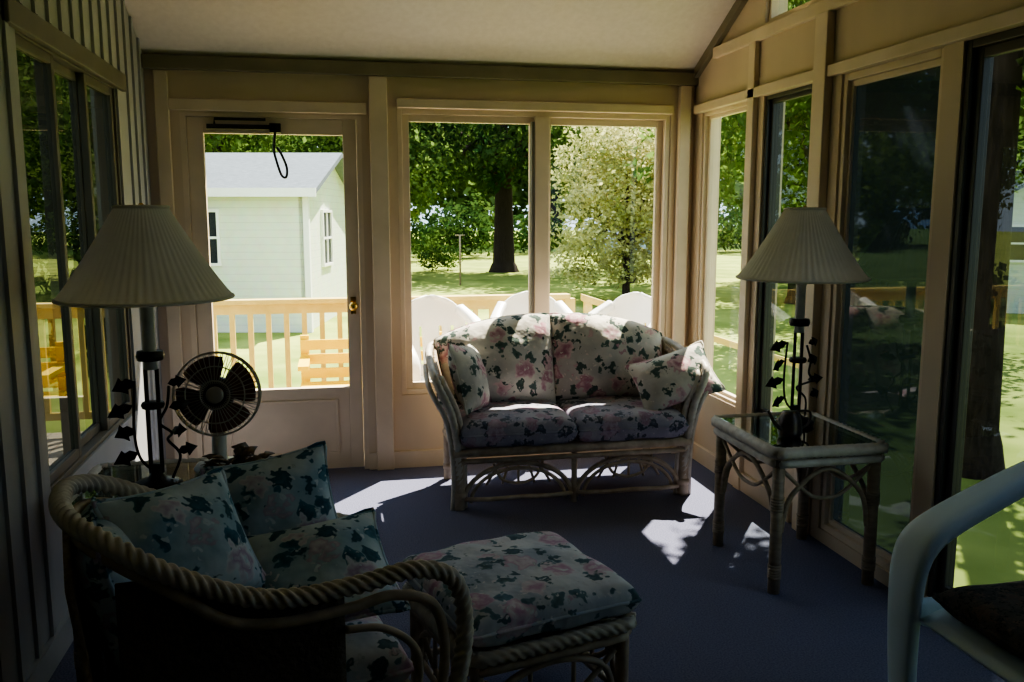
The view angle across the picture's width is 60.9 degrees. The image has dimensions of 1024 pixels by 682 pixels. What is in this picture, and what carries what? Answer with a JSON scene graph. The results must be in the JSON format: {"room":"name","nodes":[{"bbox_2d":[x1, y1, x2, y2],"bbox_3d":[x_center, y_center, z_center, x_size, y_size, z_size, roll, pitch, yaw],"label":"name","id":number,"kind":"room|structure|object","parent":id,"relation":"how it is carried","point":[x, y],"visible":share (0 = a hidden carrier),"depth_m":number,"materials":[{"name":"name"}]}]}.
{"room":"sunroom","nodes":[
{"label":"sunroom","id":0,"kind":"room"},
{"bbox_2d":[0,0,165,681],"bbox_3d":[-1.324,-0.516,1.313,0.132,3.645,7.220,-2,8,-11],"label":"wall","id":1,"kind":"structure","parent":0,"point":[33,603],"depth_m":2.78,"materials":[{"name":"beige wood"}]},
{"bbox_2d":[24,610,73,681],"bbox_3d":[-1.240,1.252,1.473,0.020,0.100,7.000,-2,8,-11],"label":"baseboard","id":2,"kind":"structure","parent":1,"relation":"attached to","point":[55,648],"depth_m":2.88,"materials":[{"name":"beige wood"}]},
{"bbox_2d":[0,0,126,91],"bbox_3d":[-1.691,-1.116,3.383,0.025,0.080,1.550,-2,8,-11],"label":"trim","id":3,"kind":"structure","parent":1,"relation":"attached to","point":[18,17],"depth_m":3.12,"materials":[{"name":"beige wood"}]},
{"bbox_2d":[15,30,132,490],"bbox_3d":[-1.761,-0.331,3.503,0.090,1.550,1.350,-2,8,-11],"label":"window","id":4,"kind":"structure","parent":1,"relation":"in","point":[68,113],"depth_m":3.43,"materials":[{"name":"clear glass"}]},
{"bbox_2d":[143,69,694,458],"bbox_3d":[-0.441,-0.418,5.170,3.140,2.345,0.120,-2,8,-11],"label":"wall","id":5,"kind":"structure","parent":0,"point":[418,424],"depth_m":4.99,"materials":[{"name":"beige paint"}]},
{"bbox_2d":[152,70,187,458],"bbox_3d":[-1.881,-0.325,4.809,0.070,2.265,0.030,-2,8,-11],"label":"trim","id":6,"kind":"structure","parent":5,"relation":"attached to","point":[160,80],"depth_m":4.72,"materials":[{"name":"beige wood"}]},
{"bbox_2d":[168,98,366,114],"bbox_3d":[-1.332,-1.289,4.783,1.050,0.060,0.030,-2,8,-11],"label":"trim","id":7,"kind":"structure","parent":5,"relation":"attached to","point":[173,103],"depth_m":4.76,"materials":[{"name":"beige wood"}]},
{"bbox_2d":[179,112,369,468],"bbox_3d":[-1.337,-0.246,5.010,0.970,2.050,0.120,-2,8,-11],"label":"trim","id":8,"kind":"structure","parent":5,"relation":"attached to","point":[183,128],"depth_m":4.92,"materials":[{"name":"beige wood"}]},
{"bbox_2d":[186,117,363,467],"bbox_3d":[-1.326,-0.233,4.955,0.910,2.020,0.126,-2,8,-11],"label":"door","id":9,"kind":"structure","parent":5,"relation":"in","point":[286,420],"depth_m":5.04,"materials":[{"name":"beige painted wood"},{"name":"glass"},{"name":"brass"}]},
{"bbox_2d":[368,76,393,469],"bbox_3d":[-0.753,-0.357,5.029,0.100,2.265,0.045,-2,8,-11],"label":"post","id":10,"kind":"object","parent":5,"relation":"attached to","point":[378,121],"depth_m":5.00,"materials":[{"name":"beige wood"}]},
{"bbox_2d":[141,54,698,85],"bbox_3d":[-0.424,-1.528,4.925,3.140,0.073,0.050,-2,8,-11],"label":"beam","id":11,"kind":"structure","parent":5,"relation":"attached to","point":[148,61],"depth_m":4.87,"materials":[{"name":"brown wood"}]},
{"bbox_2d":[369,447,669,469],"bbox_3d":[-0.481,0.705,5.252,3.030,0.100,0.020,-2,8,-11],"label":"baseboard","id":12,"kind":"structure","parent":5,"relation":"attached to","point":[430,457],"depth_m":5.23,"materials":[{"name":"beige wood"}]},
{"bbox_2d":[397,108,669,394],"bbox_3d":[0.145,-0.529,5.261,1.650,1.660,0.105,-2,8,-11],"label":"window","id":13,"kind":"structure","parent":5,"relation":"in","point":[540,123],"depth_m":5.18,"materials":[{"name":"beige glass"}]},
{"bbox_2d":[397,98,673,114],"bbox_3d":[0.158,-1.366,5.073,1.650,0.050,0.040,-2,8,-11],"label":"trim","id":14,"kind":"structure","parent":5,"relation":"attached to","point":[401,102],"depth_m":5.05,"materials":[{"name":"beige wood"}]},
{"bbox_2d":[670,86,691,453],"bbox_3d":[1.041,-0.409,5.390,0.070,2.265,0.045,-2,8,-11],"label":"trim","id":15,"kind":"structure","parent":5,"relation":"attached to","point":[684,92],"depth_m":5.32,"materials":[{"name":"beige wood"}]},
{"bbox_2d":[124,0,735,72],"bbox_3d":[0.262,-1.725,1.516,3.390,1.610,7.520,-2,8,-11],"label":"ceiling","id":16,"kind":"structure","parent":0,"point":[635,35],"depth_m":4.65,"materials":[{"name":"paint"}]},
{"bbox_2d":[48,453,1005,681],"bbox_3d":[0.277,1.308,1.855,3.380,0.120,7.320,-2,8,-11],"label":"floor","id":17,"kind":"structure","parent":0,"point":[706,612],"depth_m":3.73,"materials":[{"name":"blue carpet"}]},
{"bbox_2d":[71,456,233,681],"bbox_3d":[-1.200,0.771,3.030,0.573,0.606,0.552,-2,8,-11],"label":"end table","id":18,"kind":"object","parent":17,"relation":"on","point":[137,470],"visible":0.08,"depth_m":3.09,"materials":[{"name":"wicker"}]},
{"bbox_2d":[51,203,234,489],"bbox_3d":[-1.184,0.023,2.843,0.546,0.939,0.546,-1,8,-6],"label":"table lamp","id":19,"kind":"object","parent":18,"relation":"on","point":[141,256],"visible":0.99,"depth_m":2.69,"materials":[{"name":"metal"}]},
{"bbox_2d":[140,307,157,369],"bbox_3d":[-1.184,-0.022,2.837,0.048,0.230,0.047,-1,8,-6],"label":"socket","id":20,"kind":"object","parent":19,"relation":"attached to","point":[149,350],"depth_m":2.82,"materials":[{"name":"black metal"}]},
{"bbox_2d":[171,351,261,474],"bbox_3d":[-1.042,0.249,3.081,0.239,0.425,0.245,6,10,36],"label":"desk fan","id":21,"kind":"object","parent":18,"relation":"on","point":[216,393],"visible":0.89,"depth_m":3.05,"materials":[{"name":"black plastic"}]},
{"bbox_2d":[171,351,261,436],"bbox_3d":[-1.042,0.187,3.071,0.301,0.301,0.094,-1,2,-9],"label":"grille","id":22,"kind":"object","parent":21,"relation":"attached to","point":[216,393],"depth_m":3.05,"materials":[{"name":"metal"}]},
{"bbox_2d":[199,442,274,472],"bbox_3d":[-0.915,0.423,2.915,0.258,0.126,0.221,-2,8,-11],"label":"arrangement","id":23,"kind":"object","parent":18,"relation":"on","point":[243,453],"visible":0.52,"depth_m":2.92,"materials":[{"name":"metal"}]},
{"bbox_2d":[48,474,473,681],"bbox_3d":[-0.657,0.778,2.297,0.953,0.916,0.658,-4,9,-26],"label":"armchair","id":24,"kind":"object","parent":17,"relation":"on","point":[150,618],"visible":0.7,"depth_m":1.98,"materials":[{"name":"wicker"}]},
{"bbox_2d":[73,496,134,676],"bbox_3d":[-0.958,0.599,2.127,0.178,0.404,0.458,-20,16,-23],"label":"cushion","id":25,"kind":"object","parent":24,"relation":"on","point":[94,579],"depth_m":1.93,"materials":[{"name":"fabric"}]},
{"bbox_2d":[91,467,265,587],"bbox_3d":[-0.807,0.511,2.156,0.226,0.296,0.362,6,10,37],"label":"throw pillow","id":26,"kind":"object","parent":24,"relation":"on","point":[194,524],"visible":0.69,"depth_m":2.11,"materials":[{"name":"fabric"}]},
{"bbox_2d":[99,615,413,681],"bbox_3d":[-0.685,0.824,2.296,0.722,0.166,0.550,-4,9,-26],"label":"seat cushion","id":27,"kind":"object","parent":24,"relation":"on","point":[371,656],"depth_m":2.20,"materials":[{"name":"fabric"}]},
{"bbox_2d":[199,441,337,534],"bbox_3d":[-0.691,0.505,2.546,0.396,0.369,0.222,-4,9,-23],"label":"throw pillow","id":28,"kind":"object","parent":24,"relation":"on","point":[290,490],"visible":0.47,"depth_m":2.51,"materials":[{"name":"fabric"}]},
{"bbox_2d":[246,507,410,621],"bbox_3d":[-0.513,0.623,2.336,0.403,0.215,0.346,-3,9,-21],"label":"throw pillow","id":29,"kind":"object","parent":24,"relation":"on","point":[350,545],"visible":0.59,"depth_m":2.31,"materials":[{"name":"fabric"}]},
{"bbox_2d":[402,531,641,681],"bbox_3d":[0.009,0.897,2.668,0.578,0.460,0.578,-4,9,-26],"label":"ottoman","id":30,"kind":"object","parent":17,"relation":"on","point":[539,602],"visible":0.85,"depth_m":2.49,"materials":[{"name":"fabric"}]},
{"bbox_2d":[423,312,712,510],"bbox_3d":[0.273,0.344,4.803,1.545,0.945,0.774,-2,8,-11],"label":"loveseat","id":31,"kind":"object","parent":17,"relation":"on","point":[558,382],"visible":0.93,"depth_m":4.66,"materials":[{"name":"fabric"}]},
{"bbox_2d":[447,343,489,414],"bbox_3d":[-0.226,0.195,4.622,0.185,0.414,0.438,2,9,14],"label":"throw pillow","id":32,"kind":"object","parent":31,"relation":"on","point":[468,373],"visible":0.93,"depth_m":4.49,"materials":[{"name":"fabric"}]},
{"bbox_2d":[433,313,555,410],"bbox_3d":[-0.093,0.111,4.915,0.699,0.539,0.283,-2,-10,-11],"label":"cushion","id":33,"kind":"object","parent":31,"relation":"on","point":[517,352],"depth_m":4.82,"materials":[{"name":"fabric"}]},
{"bbox_2d":[458,400,577,447],"bbox_3d":[-0.015,0.433,4.710,0.626,0.180,0.600,-2,8,-11],"label":"seat cushion","id":34,"kind":"object","parent":31,"relation":"on","point":[501,423],"depth_m":4.47,"materials":[{"name":"fabric"}]},
{"bbox_2d":[549,312,662,403],"bbox_3d":[0.553,0.092,5.045,0.699,0.539,0.286,-2,-10,-11],"label":"cushion","id":35,"kind":"object","parent":31,"relation":"on","point":[589,353],"depth_m":4.92,"materials":[{"name":"fabric"}]},
{"bbox_2d":[556,396,688,441],"bbox_3d":[0.579,0.417,4.830,0.626,0.179,0.600,-2,8,-11],"label":"seat cushion","id":36,"kind":"object","parent":31,"relation":"on","point":[593,418],"depth_m":4.59,"materials":[{"name":"fabric"}]},
{"bbox_2d":[624,340,725,410],"bbox_3d":[0.881,0.200,4.727,0.507,0.378,0.229,0,8,-3],"label":"throw pillow","id":37,"kind":"object","parent":31,"relation":"on","point":[662,382],"visible":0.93,"depth_m":4.67,"materials":[{"name":"fabric"}]},
{"bbox_2d":[711,411,888,594],"bbox_3d":[1.204,0.667,3.746,0.534,0.606,0.634,-2,8,-11],"label":"end table","id":38,"kind":"object","parent":17,"relation":"on","point":[753,436],"visible":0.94,"depth_m":3.52,"materials":[{"name":"wicker"}]},
{"bbox_2d":[767,410,811,437],"bbox_3d":[1.141,0.331,3.581,0.231,0.118,0.100,-3,9,-23],"label":"watering can","id":39,"kind":"object","parent":38,"relation":"on","point":[789,425],"visible":1,"depth_m":3.55,"materials":[{"name":"brown metal"}]},
{"bbox_2d":[736,206,870,426],"bbox_3d":[1.235,-0.106,3.734,0.546,0.939,0.546,-3,9,-17],"label":"table lamp","id":40,"kind":"object","parent":38,"relation":"on","point":[804,246],"visible":0.95,"depth_m":3.58,"materials":[{"name":"metal"}]},
{"bbox_2d":[794,284,806,332],"bbox_3d":[1.235,-0.151,3.728,0.048,0.230,0.047,-3,9,-17],"label":"socket","id":41,"kind":"object","parent":40,"relation":"attached to","point":[800,321],"depth_m":3.71,"materials":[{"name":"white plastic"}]},
{"bbox_2d":[887,461,1023,681],"bbox_3d":[1.457,0.738,2.221,0.642,0.910,0.722,-2,8,-11],"label":"patio chair","id":42,"kind":"object","parent":17,"relation":"on","point":[985,622],"visible":1,"depth_m":2.39,"materials":[{"name":"blue plastic"}]},
{"bbox_2d":[932,580,1023,660],"bbox_3d":[1.433,0.730,2.215,0.478,0.101,0.478,-2,8,-11],"label":"seat cushion","id":43,"kind":"object","parent":42,"relation":"on","point":[987,620],"depth_m":2.26,"materials":[{"name":"black fabric"}]},
{"bbox_2d":[688,0,1023,596],"bbox_3d":[1.864,-0.609,1.955,0.120,3.645,7.220,-2,8,-11],"label":"wall","id":44,"kind":"structure","parent":0,"point":[862,27],"depth_m":3.79,"materials":[{"name":"beige paint"}]},
{"bbox_2d":[694,0,747,77],"bbox_3d":[1.359,-2.054,3.874,0.030,1.335,2.550,-2,8,-11],"label":"trim","id":45,"kind":"structure","parent":44,"relation":"attached to","point":[738,6],"depth_m":4.85,"materials":[{"name":"beige wood"}]},
{"bbox_2d":[697,102,746,404],"bbox_3d":[1.244,-0.495,5.025,0.090,1.660,0.570,-2,8,-11],"label":"window","id":46,"kind":"structure","parent":44,"relation":"in","point":[711,119],"depth_m":5.24,"materials":[{"name":"beige wood"}]},
{"bbox_2d":[692,442,791,522],"bbox_3d":[1.243,0.758,4.882,0.020,0.100,1.240,-2,8,-11],"label":"baseboard","id":47,"kind":"structure","parent":44,"relation":"attached to","point":[700,454],"depth_m":4.74,"materials":[{"name":"beige wood"}]},
{"bbox_2d":[733,41,759,489],"bbox_3d":[1.252,-0.361,4.654,0.030,2.380,0.070,-2,8,-11],"label":"trim","id":48,"kind":"structure","parent":44,"relation":"attached to","point":[754,48],"depth_m":4.61,"materials":[{"name":"beige wood"}]},
{"bbox_2d":[753,84,811,412],"bbox_3d":[1.385,-0.396,4.341,0.090,1.660,0.460,-2,8,-11],"label":"window","id":49,"kind":"structure","parent":44,"relation":"in","point":[774,103],"depth_m":4.50,"materials":[{"name":"brown metal"}]},
{"bbox_2d":[713,0,859,58],"bbox_3d":[1.514,-1.383,3.204,0.030,0.060,3.600,-2,8,-11],"label":"trim","id":50,"kind":"structure","parent":44,"relation":"attached to","point":[808,13],"depth_m":4.20,"materials":[{"name":"beige wood"}]},
{"bbox_2d":[769,0,815,20],"bbox_3d":[1.383,-1.810,4.147,0.070,0.475,0.480,-2,8,-11],"label":"window","id":51,"kind":"structure","parent":44,"relation":"in","point":[776,9],"depth_m":4.38,"materials":[{"name":"beige wood"}]},
{"bbox_2d":[792,10,835,534],"bbox_3d":[1.381,-0.266,3.999,0.040,2.380,0.100,-2,8,-11],"label":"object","id":52,"kind":"structure","parent":44,"relation":"attached to","point":[825,21],"depth_m":3.90,"materials":[{"name":"beige wood"}]},
{"bbox_2d":[694,6,1023,113],"bbox_3d":[1.489,-1.119,3.366,0.030,0.050,3.850,-2,8,-11],"label":"trim","id":53,"kind":"structure","parent":44,"relation":"attached to","point":[1014,17],"depth_m":3.37,"materials":[{"name":"beige wood"}]},
{"bbox_2d":[820,47,944,570],"bbox_3d":[1.543,-0.097,3.598,0.090,2.040,0.650,-2,8,-11],"label":"window","id":54,"kind":"structure","parent":44,"relation":"in","point":[891,111],"depth_m":3.58,"materials":[{"name":"clear glass"}]},
{"bbox_2d":[927,26,1023,596],"bbox_3d":[1.785,0.073,2.424,0.090,2.040,1.570,-2,8,-11],"label":"window","id":55,"kind":"structure","parent":44,"relation":"in","point":[981,427],"depth_m":3.01,"materials":[{"name":"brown glass"}]},
{"label":"outside","id":56,"kind":"structure","parent":0,"visible":0},
{"bbox_2d":[550,126,726,294],"bbox_3d":[2.958,-3.437,21.280,3.714,5.013,4.546,8,11,42],"label":"flowering tree","id":57,"kind":"object","parent":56,"point":[613,160],"visible":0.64,"depth_m":20.79,"materials":[{"name":"green plant"}]},
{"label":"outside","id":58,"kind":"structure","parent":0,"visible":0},
{"bbox_2d":[217,230,799,411],"bbox_3d":[9.630,-5.515,52.738,200.000,0.001,140.000,-2,8,-11],"label":"lawn","id":59,"kind":"structure","parent":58,"point":[476,279],"depth_m":21.10,"materials":[{"name":"green plant"}]},
{"bbox_2d":[204,133,342,152],"bbox_3d":[-8.668,-6.864,25.014,7.556,10.752,8.850,7,11,41],"label":"tree","id":60,"kind":"object","parent":59,"relation":"on","point":[214,143],"visible":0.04,"depth_m":25.54,"materials":[{"name":"green plant"}]},
{"bbox_2d":[205,153,346,332],"bbox_3d":[-5.350,-2.133,17.727,3.860,3.340,5.190,0,8,0],"label":"shed","id":61,"kind":"object","parent":59,"relation":"on","point":[271,235],"visible":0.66,"depth_m":15.58,"materials":[{"name":"white"}]},
{"bbox_2d":[265,136,319,152],"bbox_3d":[-14.091,-15.571,57.767,17.286,18.579,13.250,-6,10,-35],"label":"tree","id":62,"kind":"object","parent":59,"relation":"on","point":[297,136],"visible":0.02,"depth_m":56.00,"materials":[{"name":"green plant"}]},
{"bbox_2d":[297,137,459,206],"bbox_3d":[-6.372,-9.714,40.574,8.395,11.947,9.834,2,9,16],"label":"tree","id":63,"kind":"object","parent":59,"relation":"on","point":[421,137],"visible":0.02,"depth_m":40.56,"materials":[{"name":"green plant"}]},
{"bbox_2d":[295,122,466,221],"bbox_3d":[-4.241,-5.941,28.239,5.597,7.965,6.556,-2,9,-15],"label":"tree","id":64,"kind":"object","parent":59,"relation":"on","point":[421,148],"visible":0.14,"depth_m":26.77,"materials":[{"name":"green plant"}]},
{"bbox_2d":[240,122,606,272],"bbox_3d":[-0.907,-8.966,32.508,18.763,12.729,11.668,-2,8,-11],"label":"shade tree","id":65,"kind":"object","parent":59,"relation":"on","point":[499,163],"visible":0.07,"depth_m":29.96,"materials":[{"name":"green plant"}]},
{"bbox_2d":[410,221,451,258],"bbox_3d":[-5.422,-4.661,39.401,5.812,2.507,3.209,-2,8,-11],"label":"shrub","id":66,"kind":"object","parent":59,"relation":"on","point":[424,231],"visible":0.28,"depth_m":39.63,"materials":[{"name":"green plant"}]},
{"bbox_2d":[416,237,464,271],"bbox_3d":[-2.614,-3.256,33.047,1.765,1.379,3.196,3,9,21],"label":"shrub","id":67,"kind":"object","parent":59,"relation":"on","point":[429,256],"visible":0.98,"depth_m":32.65,"materials":[{"name":"green plant"}]},
{"bbox_2d":[410,203,481,254],"bbox_3d":[-3.949,-5.496,43.871,3.766,2.942,6.822,-6,10,-36],"label":"shrub","id":68,"kind":"object","parent":59,"relation":"on","point":[446,221],"visible":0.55,"depth_m":42.90,"materials":[{"name":"green plant"}]},
{"bbox_2d":[455,235,464,284],"bbox_3d":[-1.558,-2.431,26.137,0.300,1.520,0.060,-2,8,-11],"label":"post","id":69,"kind":"object","parent":59,"relation":"on","point":[455,235],"visible":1,"depth_m":26.10,"materials":[{"name":"wood"}]},
{"bbox_2d":[410,123,515,221],"bbox_3d":[-7.348,-16.574,55.586,15.123,21.206,19.730,-5,10,-30],"label":"tree","id":70,"kind":"object","parent":59,"relation":"on","point":[454,194],"visible":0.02,"depth_m":53.06,"materials":[{"name":"green plant"}]},
{"bbox_2d":[418,189,519,256],"bbox_3d":[-2.135,-5.976,44.835,4.780,3.734,8.658,-4,9,-27],"label":"shrub","id":71,"kind":"object","parent":59,"relation":"on","point":[477,221],"visible":0.66,"depth_m":43.25,"materials":[{"name":"green plant"}]},
{"bbox_2d":[410,123,528,242],"bbox_3d":[-2.440,-13.710,57.876,10.583,14.840,13.807,5,10,30],"label":"tree","id":72,"kind":"object","parent":59,"relation":"on","point":[490,198],"visible":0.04,"depth_m":55.50,"materials":[{"name":"green plant"}]},
{"bbox_2d":[454,124,608,244],"bbox_3d":[2.313,-17.483,60.648,15.372,21.554,20.055,6,10,36],"label":"tree","id":73,"kind":"object","parent":59,"relation":"on","point":[522,196],"visible":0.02,"depth_m":58.27,"materials":[{"name":"green plant"}]},
{"bbox_2d":[491,208,572,252],"bbox_3d":[0.875,-6.095,47.641,3.926,3.067,7.110,7,11,38],"label":"shrub","id":74,"kind":"object","parent":59,"relation":"on","point":[520,237],"visible":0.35,"depth_m":46.88,"materials":[{"name":"green plant"}]},
{"bbox_2d":[571,216,613,254],"bbox_3d":[5.883,-5.757,46.050,6.530,2.816,3.606,-5,10,-32],"label":"shrub","id":75,"kind":"object","parent":59,"relation":"on","point":[600,216],"visible":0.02,"depth_m":45.34,"materials":[{"name":"green plant"}]},
{"bbox_2d":[565,172,646,218],"bbox_3d":[8.492,-15.815,64.293,12.253,17.181,15.986,-3,9,-19],"label":"tree","id":76,"kind":"object","parent":59,"relation":"on","point":[602,172],"visible":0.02,"depth_m":61.49,"materials":[{"name":"green plant"}]},
{"bbox_2d":[593,230,652,255],"bbox_3d":[6.158,-4.846,42.845,4.373,1.510,1.760,-3,9,-21],"label":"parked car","id":77,"kind":"object","parent":59,"relation":"on","point":[644,245],"visible":0.02,"depth_m":42.06,"materials":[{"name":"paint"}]},
{"bbox_2d":[512,122,734,282],"bbox_3d":[3.555,-6.486,26.515,6.716,9.558,7.867,-3,9,-18],"label":"tree","id":78,"kind":"object","parent":59,"relation":"on","point":[559,129],"visible":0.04,"depth_m":26.83,"materials":[{"name":"green plant"}]},
{"bbox_2d":[652,208,724,251],"bbox_3d":[9.185,-6.384,48.686,4.336,3.387,7.854,-5,9,-29],"label":"shrub","id":79,"kind":"object","parent":59,"relation":"on","point":[718,237],"visible":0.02,"depth_m":46.56,"materials":[{"name":"green plant"}]},
{"bbox_2d":[625,0,811,220],"bbox_3d":[5.367,-4.108,14.210,6.884,8.363,5.877,5,10,32],"label":"tree","id":80,"kind":"object","parent":59,"relation":"on","point":[796,118],"visible":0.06,"depth_m":14.13,"materials":[{"name":"green plant"}]},
{"bbox_2d":[717,194,741,253],"bbox_3d":[12.357,-6.414,48.384,4.555,3.558,8.249,-2,9,-14],"label":"shrub","id":81,"kind":"object","parent":59,"relation":"on","point":[727,239],"visible":0.35,"depth_m":47.84,"materials":[{"name":"green plant"}]},
{"bbox_2d":[718,122,741,213],"bbox_3d":[14.884,-15.910,63.055,16.494,17.728,12.642,-3,9,-19],"label":"tree","id":82,"kind":"object","parent":59,"relation":"on","point":[728,203],"visible":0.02,"depth_m":64.66,"materials":[{"name":"green plant"}]},
{"bbox_2d":[720,199,790,249],"bbox_3d":[15.082,-6.837,50.523,8.863,3.823,4.894,-2,8,-12],"label":"shrub","id":83,"kind":"object","parent":59,"relation":"on","point":[737,211],"visible":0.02,"depth_m":49.52,"materials":[{"name":"green plant"}]},
{"bbox_2d":[718,0,809,304],"bbox_3d":[6.746,-4.804,20.390,6.556,7.965,5.597,1,8,7],"label":"tree","id":84,"kind":"object","parent":59,"relation":"on","point":[790,298],"visible":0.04,"depth_m":19.66,"materials":[{"name":"green plant"}]},
{"bbox_2d":[742,110,809,212],"bbox_3d":[9.090,-6.714,26.716,6.996,9.956,8.195,7,11,39],"label":"tree","id":85,"kind":"object","parent":59,"relation":"on","point":[789,203],"visible":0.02,"depth_m":26.22,"materials":[{"name":"green plant"}]},
{"bbox_3d":[-1.859,0.980,5.828,6.600,0.550,1.330,-2,8,-11],"label":"deck","id":86,"kind":"object","parent":59,"relation":"on","visible":0},
{"bbox_2d":[298,331,441,386],"bbox_3d":[-0.947,0.321,6.018,1.010,0.700,0.440,-2,8,-11],"label":"garden bench","id":87,"kind":"object","parent":86,"relation":"on","point":[306,358],"visible":0.23,"depth_m":6.07,"materials":[{"name":"yellow wood"}]},
{"bbox_2d":[213,293,574,387],"bbox_3d":[-2.186,0.176,6.196,5.430,0.935,0.100,-2,8,-11],"label":"deck railing","id":88,"kind":"object","parent":86,"relation":"on","point":[286,306],"visible":0.24,"depth_m":6.26,"materials":[{"name":"brown wood"}]},
{"bbox_2d":[412,295,480,380],"bbox_3d":[-0.475,0.198,5.916,0.722,0.979,0.642,-3,9,-21],"label":"patio chair","id":89,"kind":"object","parent":86,"relation":"on","point":[429,312],"visible":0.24,"depth_m":6.12,"materials":[{"name":"white plastic"}]},
{"bbox_2d":[490,291,572,317],"bbox_3d":[0.163,0.155,6.217,0.722,0.979,0.642,-1,8,-6],"label":"patio chair","id":90,"kind":"object","parent":86,"relation":"on","point":[517,303],"visible":0.06,"depth_m":6.41,"materials":[{"name":"white plastic"}]},
{"bbox_2d":[589,292,650,327],"bbox_3d":[0.741,0.161,6.173,0.722,0.979,0.642,7,10,38],"label":"patio chair","id":91,"kind":"object","parent":86,"relation":"on","point":[633,306],"visible":0.06,"depth_m":6.37,"materials":[{"name":"white plastic"}]},
{"bbox_2d":[581,294,798,367],"bbox_3d":[1.481,0.363,6.841,1.900,1.480,0.081,0,8,-3],"label":"deck railing","id":92,"kind":"object","parent":86,"relation":"attached to","point":[588,301],"visible":0.12,"depth_m":6.75,"materials":[{"name":"brown wood"}]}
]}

